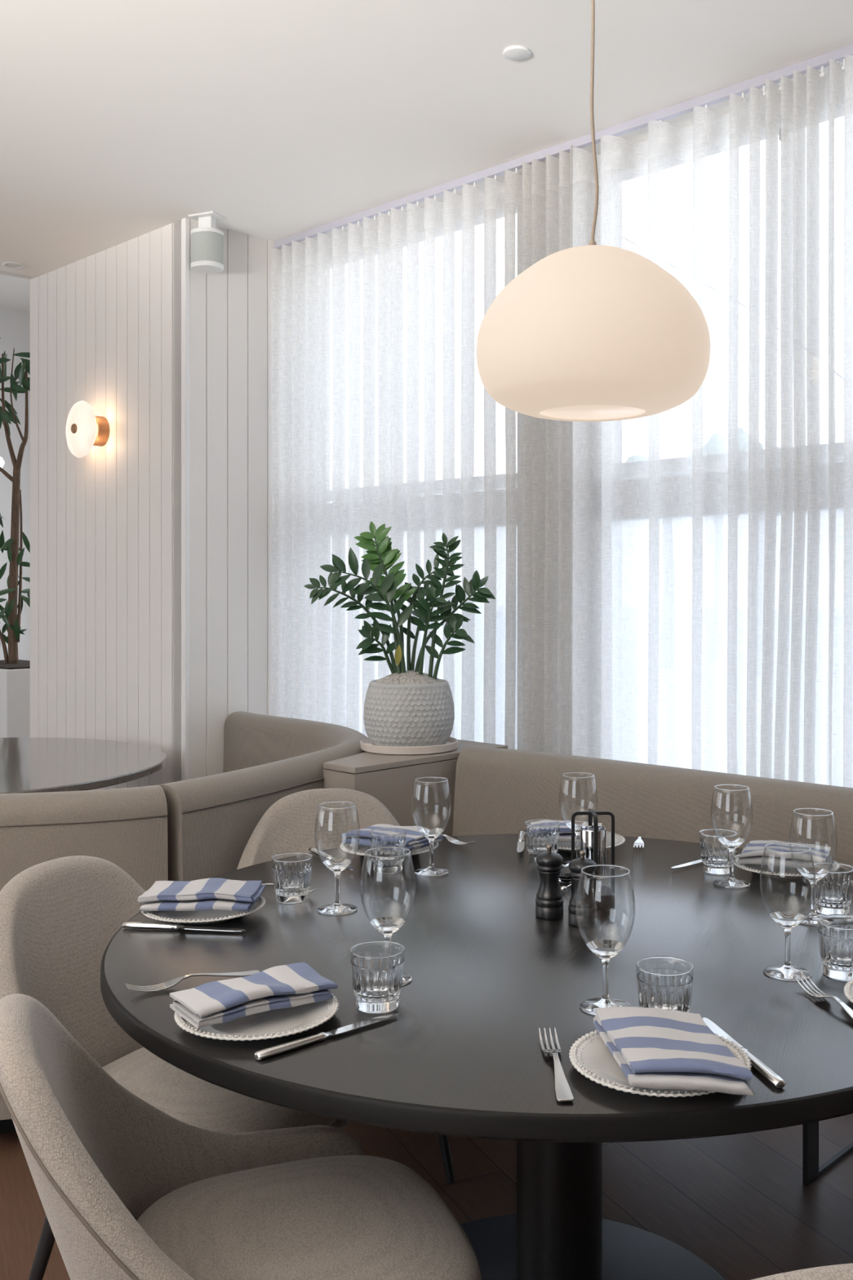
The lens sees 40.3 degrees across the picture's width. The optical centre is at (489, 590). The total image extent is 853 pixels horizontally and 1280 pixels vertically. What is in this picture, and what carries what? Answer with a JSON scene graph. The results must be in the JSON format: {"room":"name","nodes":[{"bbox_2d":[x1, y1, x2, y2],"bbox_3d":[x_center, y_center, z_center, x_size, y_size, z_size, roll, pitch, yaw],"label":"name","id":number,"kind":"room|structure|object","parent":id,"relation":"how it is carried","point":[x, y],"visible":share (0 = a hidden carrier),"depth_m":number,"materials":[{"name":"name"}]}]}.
{"room":"restaurant dining room","nodes":[
{"label":"restaurant dining room","id":0,"kind":"room"},
{"bbox_2d":[0,307,30,660],"bbox_3d":[-5.892,-0.380,5.854,0.100,3.500,8.300,0,0,43],"label":"wall","id":1,"kind":"structure","parent":0,"point":[15,325],"depth_m":8.41,"materials":[{"name":"white paint"}]},
{"bbox_2d":[0,274,30,312],"bbox_3d":[-4.834,-2.080,4.863,2.900,0.100,8.300,0,0,43],"label":"ceiling","id":2,"kind":"structure","parent":0,"point":[15,292],"depth_m":7.93,"materials":[{"name":"white paint"}]},
{"bbox_2d":[0,270,34,279],"bbox_3d":[-4.404,-1.808,3.157,0.062,0.643,6.500,0,0,43],"label":"wall","id":3,"kind":"structure","parent":0,"point":[6,273],"depth_m":5.47,"materials":[{"name":"white paint"}]},
{"bbox_2d":[30,219,181,790],"bbox_3d":[-1.659,-0.079,5.146,1.354,2.897,0.143,0,0,43],"label":"wall","id":4,"kind":"structure","parent":0,"point":[101,333],"depth_m":5.04,"materials":[{"name":"white paint"}]},
{"bbox_2d":[65,400,109,457],"bbox_3d":[-1.744,-0.696,5.035,0.246,0.246,0.136,0,0,43],"label":"wall light","id":5,"kind":"object","parent":4,"relation":"attached to","point":[84,429],"visible":1,"depth_m":4.98,"materials":[{"name":"white glass"}]},
{"bbox_2d":[181,217,189,780],"bbox_3d":[-1.217,-0.059,4.644,0.032,2.857,0.022,0,0,43],"label":"trim","id":6,"kind":"structure","parent":4,"relation":"attached to","point":[185,221],"depth_m":4.63,"materials":[{"name":"white paint"}]},
{"bbox_2d":[172,218,291,782],"bbox_3d":[-1.030,-0.079,4.900,0.100,2.897,0.643,0,0,43],"label":"wall","id":7,"kind":"structure","parent":0,"point":[230,309],"depth_m":4.78,"materials":[{"name":"white paint"}]},
{"bbox_2d":[0,0,852,279],"bbox_3d":[-0.758,-1.537,0.262,9.360,0.100,7.000,0,0,43],"label":"ceiling","id":8,"kind":"structure","parent":0,"point":[122,121],"depth_m":3.46,"materials":[{"name":"white paint"}]},
{"bbox_2d":[1,262,25,269],"bbox_3d":[-2.176,-1.484,5.304,0.100,0.006,0.100,0,0,0],"label":"recessed light","id":9,"kind":"object","parent":8,"relation":"in","point":[7,264],"visible":1,"depth_m":5.30,"materials":[{"name":"white plastic"}]},
{"bbox_2d":[4,263,22,267],"bbox_3d":[-2.176,-1.486,5.304,0.072,0.001,0.072,0,0,0],"label":"diffuser","id":10,"kind":"object","parent":9,"relation":"attached to","point":[7,265],"depth_m":5.31,"materials":[{"name":"white plastic"}]},
{"bbox_2d":[187,211,226,273],"bbox_3d":[-1.122,-1.381,4.612,0.125,0.212,0.115,0,0,23],"label":"loudspeaker","id":11,"kind":"object","parent":8,"relation":"hanging from","point":[206,241],"visible":1,"depth_m":4.57,"materials":[{"name":"white plastic"}]},
{"bbox_2d":[191,231,223,265],"bbox_3d":[-1.122,-1.352,4.612,0.123,0.114,0.113,0,0,23],"label":"grille","id":12,"kind":"object","parent":11,"relation":"attached to","point":[206,246],"depth_m":4.56,"materials":[{"name":"fabric"}]},
{"bbox_2d":[502,45,530,60],"bbox_3d":[0.075,-1.482,3.204,0.078,0.009,0.078,0,0,0],"label":"sprinkler cover","id":13,"kind":"object","parent":8,"relation":"attached to","point":[513,52],"visible":1,"depth_m":3.19,"materials":[{"name":"white plastic"}]},
{"bbox_2d":[274,44,852,248],"bbox_3d":[0.622,-1.459,3.518,4.200,0.056,0.031,0,0,43],"label":"track","id":14,"kind":"object","parent":8,"relation":"attached to","point":[822,61],"visible":0.84,"depth_m":3.78,"materials":[{"name":"silver metal"}]},
{"bbox_2d":[270,158,546,752],"bbox_3d":[-0.348,-0.063,4.425,1.532,2.786,0.122,0,0,43],"label":"sheer curtain","id":15,"kind":"object","parent":14,"relation":"hanging from","point":[383,411],"visible":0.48,"depth_m":4.33,"materials":[{"name":"fabric"}]},
{"bbox_2d":[543,65,829,785],"bbox_3d":[0.575,-0.064,3.562,1.008,2.787,0.124,0,0,43],"label":"sheer curtain","id":16,"kind":"object","parent":14,"relation":"hanging from","point":[686,612],"visible":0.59,"depth_m":3.46,"materials":[{"name":"fabric"}]},
{"bbox_2d":[828,54,852,787],"bbox_3d":[1.479,-0.063,2.712,1.454,2.786,0.108,0,0,43],"label":"sheer curtain","id":17,"kind":"object","parent":14,"relation":"hanging from","point":[841,82],"visible":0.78,"depth_m":3.17,"materials":[{"name":"fabric"}]},
{"bbox_2d":[476,0,711,422],"bbox_3d":[0.187,-0.904,2.110,0.422,1.166,0.422,0,0,-30],"label":"pendant lamp","id":18,"kind":"object","parent":8,"relation":"hanging from","point":[593,332],"visible":1,"depth_m":1.95,"materials":[{"name":"beige glass"}]},
{"bbox_2d":[539,404,645,419],"bbox_3d":[0.187,-0.327,2.110,0.193,0.004,0.193,0,0,0],"label":"diffuser","id":19,"kind":"object","parent":18,"relation":"attached to","point":[546,411],"depth_m":2.11,"materials":[{"name":"white glass"}]},
{"bbox_2d":[0,1113,852,1279],"bbox_3d":[-1.229,1.420,1.690,13.000,0.100,9.000,0,0,43],"label":"floor","id":20,"kind":"structure","parent":0,"point":[741,1204],"depth_m":2.65,"materials":[{"name":"brown wood"}]},
{"bbox_2d":[0,659,30,737],"bbox_3d":[-2.834,0.902,6.900,0.800,0.937,0.440,0,0,43],"label":"planter","id":21,"kind":"object","parent":20,"relation":"on","point":[15,678],"visible":0.27,"depth_m":6.51,"materials":[{"name":"white ceramic"}]},
{"bbox_2d":[0,348,30,663],"bbox_3d":[-2.862,-0.522,6.911,0.502,1.936,0.451,0,0,0],"label":"indoor tree","id":22,"kind":"object","parent":21,"relation":"on","point":[11,620],"visible":0.92,"depth_m":6.88,"materials":[{"name":"green plant"}]},
{"bbox_2d":[0,737,166,793],"bbox_3d":[-1.932,0.995,4.157,1.494,0.750,1.494,0,0,43],"label":"round table","id":23,"kind":"object","parent":20,"relation":"on","point":[27,764],"visible":0.85,"depth_m":4.16,"materials":[{"name":"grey wood"}]},
{"bbox_2d":[0,855,347,1279],"bbox_3d":[-0.609,0.959,2.221,0.650,0.826,0.590,0,0,26],"label":"dining chair","id":24,"kind":"object","parent":20,"relation":"on","point":[59,917],"visible":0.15,"depth_m":2.24,"materials":[{"name":"fabric"}]},
{"bbox_2d":[0,711,367,1133],"bbox_3d":[-1.168,0.935,3.551,1.309,0.870,2.381,0,0,33],"label":"banquette","id":25,"kind":"object","parent":20,"relation":"on","point":[200,828],"visible":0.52,"depth_m":2.97,"materials":[{"name":"brown"}]},
{"bbox_2d":[0,993,481,1279],"bbox_3d":[-0.345,0.959,1.627,0.650,0.826,0.590,0,0,-22],"label":"dining chair","id":26,"kind":"object","parent":20,"relation":"on","point":[127,1188],"visible":1,"depth_m":1.64,"materials":[{"name":"fabric"}]},
{"bbox_2d":[236,787,455,1183],"bbox_3d":[-0.377,0.959,2.907,0.590,0.826,0.650,0,0,-14],"label":"dining chair","id":27,"kind":"object","parent":20,"relation":"on","point":[288,825],"visible":0.14,"depth_m":3.14,"materials":[{"name":"fabric"}]},
{"bbox_2d":[323,739,507,836],"bbox_3d":[-0.321,0.944,3.781,0.425,0.852,0.667,0,0,43],"label":"ledge","id":28,"kind":"object","parent":20,"relation":"on","point":[389,779],"visible":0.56,"depth_m":3.56,"materials":[{"name":"beige laminate"}]},
{"bbox_2d":[360,737,457,755],"bbox_3d":[-0.263,0.504,3.797,0.320,0.028,0.320,0,0,0],"label":"saucer","id":29,"kind":"object","parent":28,"relation":"on","point":[451,744],"visible":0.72,"depth_m":3.66,"materials":[{"name":"beige ceramic"}]},
{"bbox_2d":[304,521,495,746],"bbox_3d":[-0.294,0.137,3.802,0.628,0.734,0.304,0,0,0],"label":"potted plant","id":30,"kind":"object","parent":29,"relation":"on","point":[410,708],"visible":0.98,"depth_m":3.75,"materials":[{"name":"green plant"}]},
{"bbox_2d":[100,833,852,1279],"bbox_3d":[0.115,0.995,2.167,1.596,0.750,1.596,0,0,0],"label":"round table","id":31,"kind":"object","parent":20,"relation":"on","point":[462,1055],"visible":0.68,"depth_m":1.89,"materials":[{"name":"black wood"}]},
{"bbox_2d":[121,921,245,931],"bbox_3d":[-0.558,0.614,2.116,0.235,0.011,0.019,0,0,8],"label":"table knife","id":32,"kind":"object","parent":31,"relation":"on","point":[140,925],"visible":1,"depth_m":2.12,"materials":[{"name":"silver metal"}]},
{"bbox_2d":[125,969,259,992],"bbox_3d":[-0.463,0.609,1.823,0.208,0.015,0.026,0,0,-27],"label":"fork","id":33,"kind":"object","parent":31,"relation":"on","point":[170,984],"visible":0.97,"depth_m":1.81,"materials":[{"name":"silver metal"}]},
{"bbox_2d":[141,896,266,924],"bbox_3d":[-0.546,0.608,2.218,0.232,0.023,0.232,0,0,0],"label":"plate","id":34,"kind":"object","parent":31,"relation":"on","point":[213,916],"visible":0.52,"depth_m":2.18,"materials":[{"name":"white ceramic"}]},
{"bbox_2d":[137,877,266,911],"bbox_3d":[-0.546,0.579,2.215,0.216,0.038,0.139,0,0,-1],"label":"napkin","id":35,"kind":"object","parent":34,"relation":"on","point":[213,893],"visible":1,"depth_m":2.16,"materials":[{"name":"fabric"}]},
{"bbox_2d":[173,993,339,1040],"bbox_3d":[-0.333,0.608,1.667,0.232,0.023,0.232,0,0,0],"label":"plate","id":36,"kind":"object","parent":31,"relation":"on","point":[277,1023],"visible":0.55,"depth_m":1.63,"materials":[{"name":"white ceramic"}]},
{"bbox_2d":[169,962,337,1027],"bbox_3d":[-0.341,0.578,1.674,0.215,0.041,0.115,0,0,-36],"label":"napkin","id":37,"kind":"object","parent":36,"relation":"on","point":[293,984],"visible":1,"depth_m":1.64,"materials":[{"name":"multicoloured fabric"}]},
{"bbox_2d":[261,883,317,893],"bbox_3d":[-0.450,0.609,2.387,0.208,0.015,0.026,0,0,23],"label":"fork","id":38,"kind":"object","parent":31,"relation":"on","point":[309,891],"visible":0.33,"depth_m":2.38,"materials":[{"name":"silver metal"}]},
{"bbox_2d":[271,852,312,903],"bbox_3d":[-0.396,0.577,2.328,0.082,0.086,0.082,0,0,20],"label":"tumbler","id":39,"kind":"object","parent":31,"relation":"on","point":[291,879],"visible":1,"depth_m":2.30,"materials":[{"name":"clear glass"}]},
{"bbox_2d":[253,1013,399,1060],"bbox_3d":[-0.221,0.614,1.608,0.235,0.011,0.019,0,0,-42],"label":"table knife","id":40,"kind":"object","parent":31,"relation":"on","point":[276,1050],"visible":1,"depth_m":1.58,"materials":[{"name":"silver metal"}]},
{"bbox_2d":[308,847,354,870],"bbox_3d":[-0.361,0.614,2.656,0.019,0.011,0.235,0,0,-32],"label":"table knife","id":41,"kind":"object","parent":31,"relation":"on","point":[313,850],"visible":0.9,"depth_m":2.69,"materials":[{"name":"silver metal"}]},
{"bbox_2d":[314,800,359,915],"bbox_3d":[-0.296,0.517,2.253,0.088,0.204,0.088,0,0,0],"label":"wine glass","id":42,"kind":"object","parent":31,"relation":"on","point":[336,866],"visible":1,"depth_m":2.25,"materials":[{"name":"clear glass"}]},
{"bbox_2d":[350,940,404,1013],"bbox_3d":[-0.167,0.577,1.731,0.082,0.086,0.082,0,0,-3],"label":"tumbler","id":43,"kind":"object","parent":31,"relation":"on","point":[377,977],"visible":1,"depth_m":1.70,"materials":[{"name":"clear glass"}]},
{"bbox_2d":[360,846,415,985],"bbox_3d":[-0.162,0.517,1.847,0.088,0.204,0.088,0,0,0],"label":"wine glass","id":44,"kind":"object","parent":31,"relation":"on","point":[387,926],"visible":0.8,"depth_m":1.84,"materials":[{"name":"clear glass"}]},
{"bbox_2d":[369,827,406,873],"bbox_3d":[-0.226,0.577,2.573,0.082,0.086,0.082,0,0,-5],"label":"tumbler","id":45,"kind":"object","parent":31,"relation":"on","point":[392,864],"visible":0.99,"depth_m":2.54,"materials":[{"name":"clear glass"}]},
{"bbox_2d":[339,841,438,858],"bbox_3d":[-0.236,0.608,2.739,0.232,0.023,0.232,0,0,0],"label":"plate","id":46,"kind":"object","parent":31,"relation":"on","point":[350,848],"visible":0.38,"depth_m":2.72,"materials":[{"name":"white ceramic"}]},
{"bbox_2d":[340,823,443,852],"bbox_3d":[-0.229,0.579,2.734,0.201,0.038,0.140,0,0,32],"label":"napkin","id":47,"kind":"object","parent":46,"relation":"on","point":[415,839],"visible":0.67,"depth_m":2.71,"materials":[{"name":"fabric"}]},
{"bbox_2d":[411,776,451,875],"bbox_3d":[-0.128,0.517,2.553,0.088,0.204,0.088,0,0,0],"label":"wine glass","id":48,"kind":"object","parent":31,"relation":"on","point":[431,833],"visible":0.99,"depth_m":2.55,"materials":[{"name":"clear glass"}]},
{"bbox_2d":[439,834,475,844],"bbox_3d":[-0.117,0.609,2.867,0.208,0.015,0.026,0,0,44],"label":"fork","id":49,"kind":"object","parent":31,"relation":"on","point":[449,838],"visible":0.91,"depth_m":2.83,"materials":[{"name":"silver metal"}]},
{"bbox_2d":[516,829,525,853],"bbox_3d":[0.077,0.614,2.841,0.019,0.011,0.235,0,0,3],"label":"table knife","id":50,"kind":"object","parent":31,"relation":"on","point":[521,843],"visible":0.98,"depth_m":2.83,"materials":[{"name":"silver metal"}]},
{"bbox_2d":[524,818,559,862],"bbox_3d":[0.121,0.577,2.672,0.082,0.086,0.082,0,0,35],"label":"tumbler","id":51,"kind":"object","parent":31,"relation":"on","point":[537,837],"visible":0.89,"depth_m":2.65,"materials":[{"name":"clear glass"}]},
{"bbox_2d":[535,844,563,919],"bbox_3d":[0.114,0.552,2.212,0.054,0.135,0.054,0,0,0],"label":"pepper mill","id":52,"kind":"object","parent":31,"relation":"on","point":[549,900],"visible":1,"depth_m":2.19,"materials":[{"name":"black paint"}]},
{"bbox_2d":[538,1027,573,1102],"bbox_3d":[0.086,0.609,1.503,0.026,0.015,0.208,0,0,-3],"label":"fork","id":53,"kind":"object","parent":31,"relation":"on","point":[562,1090],"visible":1,"depth_m":1.46,"materials":[{"name":"silver metal"}]},
{"bbox_2d":[559,866,571,882],"bbox_3d":[0.164,0.609,2.481,0.056,0.022,0.056,0,0,0],"label":"salt dish","id":54,"kind":"object","parent":31,"relation":"on","point":[565,877],"visible":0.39,"depth_m":2.46,"materials":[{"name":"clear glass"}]},
{"bbox_2d":[560,884,571,891],"bbox_3d":[0.172,0.604,2.387,0.053,0.029,0.013,0,0,-11],"label":"spoon","id":55,"kind":"object","parent":31,"relation":"on","point":[563,888],"visible":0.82,"depth_m":2.38,"materials":[{"name":"silver metal"}]},
{"bbox_2d":[559,772,597,866],"bbox_3d":[0.200,0.517,2.619,0.088,0.204,0.088,0,0,0],"label":"wine glass","id":56,"kind":"object","parent":31,"relation":"on","point":[578,825],"visible":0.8,"depth_m":2.62,"materials":[{"name":"clear glass"}]},
{"bbox_2d":[568,850,597,927],"bbox_3d":[0.173,0.552,2.161,0.054,0.135,0.054,0,0,-34],"label":"pepper mill","id":57,"kind":"object","parent":31,"relation":"on","point":[586,913],"visible":0.95,"depth_m":2.14,"materials":[{"name":"black paint"}]},
{"bbox_2d":[557,831,625,853],"bbox_3d":[0.212,0.608,2.805,0.232,0.023,0.232,0,0,0],"label":"plate","id":58,"kind":"object","parent":31,"relation":"on","point":[619,840],"visible":0.23,"depth_m":2.79,"materials":[{"name":"white ceramic"}]},
{"bbox_2d":[524,820,604,842],"bbox_3d":[0.183,0.579,2.808,0.191,0.039,0.150,0,0,6],"label":"napkin","id":59,"kind":"object","parent":58,"relation":"on","point":[565,834],"visible":0.21,"depth_m":2.79,"materials":[{"name":"multicoloured fabric"}]},
{"bbox_2d":[571,808,614,911],"bbox_3d":[0.203,0.527,2.284,0.085,0.185,0.084,0,0,-3],"label":"condiment caddy","id":60,"kind":"object","parent":31,"relation":"on","point":[593,838],"visible":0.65,"depth_m":2.26,"materials":[{"name":"black metal"}]},
{"bbox_2d":[575,864,635,1015],"bbox_3d":[0.172,0.517,1.724,0.088,0.204,0.088,0,0,0],"label":"wine glass","id":61,"kind":"object","parent":31,"relation":"on","point":[606,949],"visible":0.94,"depth_m":1.72,"materials":[{"name":"clear glass"}]},
{"bbox_2d":[632,832,645,848],"bbox_3d":[0.368,0.609,2.843,0.026,0.015,0.208,0,0,10],"label":"fork","id":62,"kind":"object","parent":31,"relation":"on","point":[638,842],"visible":1,"depth_m":2.81,"materials":[{"name":"silver metal"}]},
{"bbox_2d":[568,1029,751,1097],"bbox_3d":[0.219,0.608,1.494,0.232,0.023,0.232,0,0,0],"label":"plate","id":63,"kind":"object","parent":31,"relation":"on","point":[589,1055],"visible":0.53,"depth_m":1.48,"materials":[{"name":"white ceramic"}]},
{"bbox_2d":[593,1006,754,1096],"bbox_3d":[0.226,0.579,1.474,0.140,0.038,0.246,0,0,-8],"label":"napkin","id":64,"kind":"object","parent":63,"relation":"on","point":[654,1048],"visible":1,"depth_m":1.43,"materials":[{"name":"multicoloured fabric"}]},
{"bbox_2d":[635,955,693,1013],"bbox_3d":[0.250,0.577,1.655,0.082,0.086,0.082,0,0,-3],"label":"tumbler","id":65,"kind":"object","parent":31,"relation":"on","point":[664,988],"visible":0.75,"depth_m":1.63,"materials":[{"name":"clear glass"}]},
{"bbox_2d":[671,849,737,868],"bbox_3d":[0.491,0.614,2.648,0.235,0.011,0.019,0,0,-42],"label":"table knife","id":66,"kind":"object","parent":31,"relation":"on","point":[698,861],"visible":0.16,"depth_m":2.61,"materials":[{"name":"silver metal"}]},
{"bbox_2d":[699,828,737,874],"bbox_3d":[0.505,0.577,2.563,0.082,0.086,0.082,0,0,29],"label":"tumbler","id":67,"kind":"object","parent":31,"relation":"on","point":[715,856],"visible":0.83,"depth_m":2.53,"materials":[{"name":"clear glass"}]},
{"bbox_2d":[711,783,753,888],"bbox_3d":[0.512,0.517,2.454,0.088,0.204,0.088,0,0,0],"label":"wine glass","id":68,"kind":"object","parent":31,"relation":"on","point":[731,843],"visible":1,"depth_m":2.45,"materials":[{"name":"clear glass"}]},
{"bbox_2d":[702,1017,786,1088],"bbox_3d":[0.334,0.614,1.555,0.019,0.011,0.235,0,0,-14],"label":"table knife","id":69,"kind":"object","parent":31,"relation":"on","point":[769,1074],"visible":0.66,"depth_m":1.49,"materials":[{"name":"silver metal"}]},
{"bbox_2d":[733,853,839,879],"bbox_3d":[0.651,0.608,2.559,0.232,0.023,0.232,0,0,0],"label":"plate","id":70,"kind":"object","parent":31,"relation":"on","point":[767,870],"visible":0.45,"depth_m":2.53,"materials":[{"name":"white ceramic"}]},
{"bbox_2d":[738,840,831,870],"bbox_3d":[0.651,0.578,2.554,0.190,0.041,0.158,0,0,20],"label":"napkin","id":71,"kind":"object","parent":70,"relation":"on","point":[752,853],"visible":0.92,"depth_m":2.50,"materials":[{"name":"fabric"}]},
{"bbox_2d":[760,842,816,980],"bbox_3d":[0.483,0.517,1.879,0.088,0.204,0.088,0,0,0],"label":"wine glass","id":72,"kind":"object","parent":31,"relation":"on","point":[788,921],"visible":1,"depth_m":1.87,"materials":[{"name":"clear glass"}]},
{"bbox_2d":[789,807,837,925],"bbox_3d":[0.609,0.517,2.182,0.088,0.204,0.088,0,0,0],"label":"wine glass","id":73,"kind":"object","parent":31,"relation":"on","point":[808,873],"visible":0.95,"depth_m":2.18,"materials":[{"name":"clear glass"}]},
{"bbox_2d":[795,977,852,1019],"bbox_3d":[0.513,0.609,1.714,0.026,0.015,0.208,0,0,-13],"label":"fork","id":74,"kind":"object","parent":31,"relation":"on","point":[849,1011],"visible":1,"depth_m":1.76,"materials":[{"name":"silver metal"}]},
{"bbox_2d":[810,862,852,915],"bbox_3d":[0.662,0.577,2.241,0.082,0.086,0.082,0,0,-9],"label":"tumbler","id":75,"kind":"object","parent":31,"relation":"on","point":[834,891],"visible":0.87,"depth_m":2.21,"materials":[{"name":"clear glass"}]},
{"bbox_2d":[817,914,852,980],"bbox_3d":[0.572,0.577,1.873,0.082,0.086,0.082,0,0,-34],"label":"tumbler","id":76,"kind":"object","parent":31,"relation":"on","point":[836,941],"visible":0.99,"depth_m":1.85,"materials":[{"name":"clear glass"}]},
{"bbox_2d":[825,915,852,919],"bbox_3d":[0.705,0.614,2.187,0.235,0.011,0.019,0,0,-3],"label":"table knife","id":77,"kind":"object","parent":31,"relation":"on","point":[828,917],"visible":0.6,"depth_m":2.18,"materials":[{"name":"silver metal"}]},
{"bbox_2d":[844,979,852,1002],"bbox_3d":[0.643,0.608,1.712,0.232,0.023,0.232,0,0,0],"label":"plate","id":78,"kind":"object","parent":31,"relation":"on","point":[848,988],"visible":1,"depth_m":1.74,"materials":[{"name":"white ceramic"}]},
{"bbox_2d":[452,746,852,1186],"bbox_3d":[0.813,0.935,2.671,2.761,0.870,0.655,0,0,43],"label":"banquette","id":79,"kind":"object","parent":20,"relation":"on","point":[497,790],"visible":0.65,"depth_m":3.23,"materials":[{"name":"beige fabric"}]},
{"bbox_2d":[751,1262,852,1279],"bbox_3d":[0.285,0.959,1.242,0.590,0.826,0.650,0,0,-6],"label":"dining chair","id":80,"kind":"object","parent":20,"relation":"on","point":[844,1271],"visible":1,"depth_m":0.94,"materials":[{"name":"fabric"}]},
{"bbox_3d":[-2.065,-0.380,7.818,2.900,3.500,0.100,0,0,43],"label":"alcove window","id":81,"kind":"structure","parent":0,"visible":0},
{"bbox_2d":[0,457,4,467],"bbox_3d":[-3.094,-0.804,7.300,0.080,0.080,0.080,0,0,0],"label":"globe lamp","id":82,"kind":"object","parent":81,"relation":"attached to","point":[2,462],"visible":0.86,"depth_m":7.29,"materials":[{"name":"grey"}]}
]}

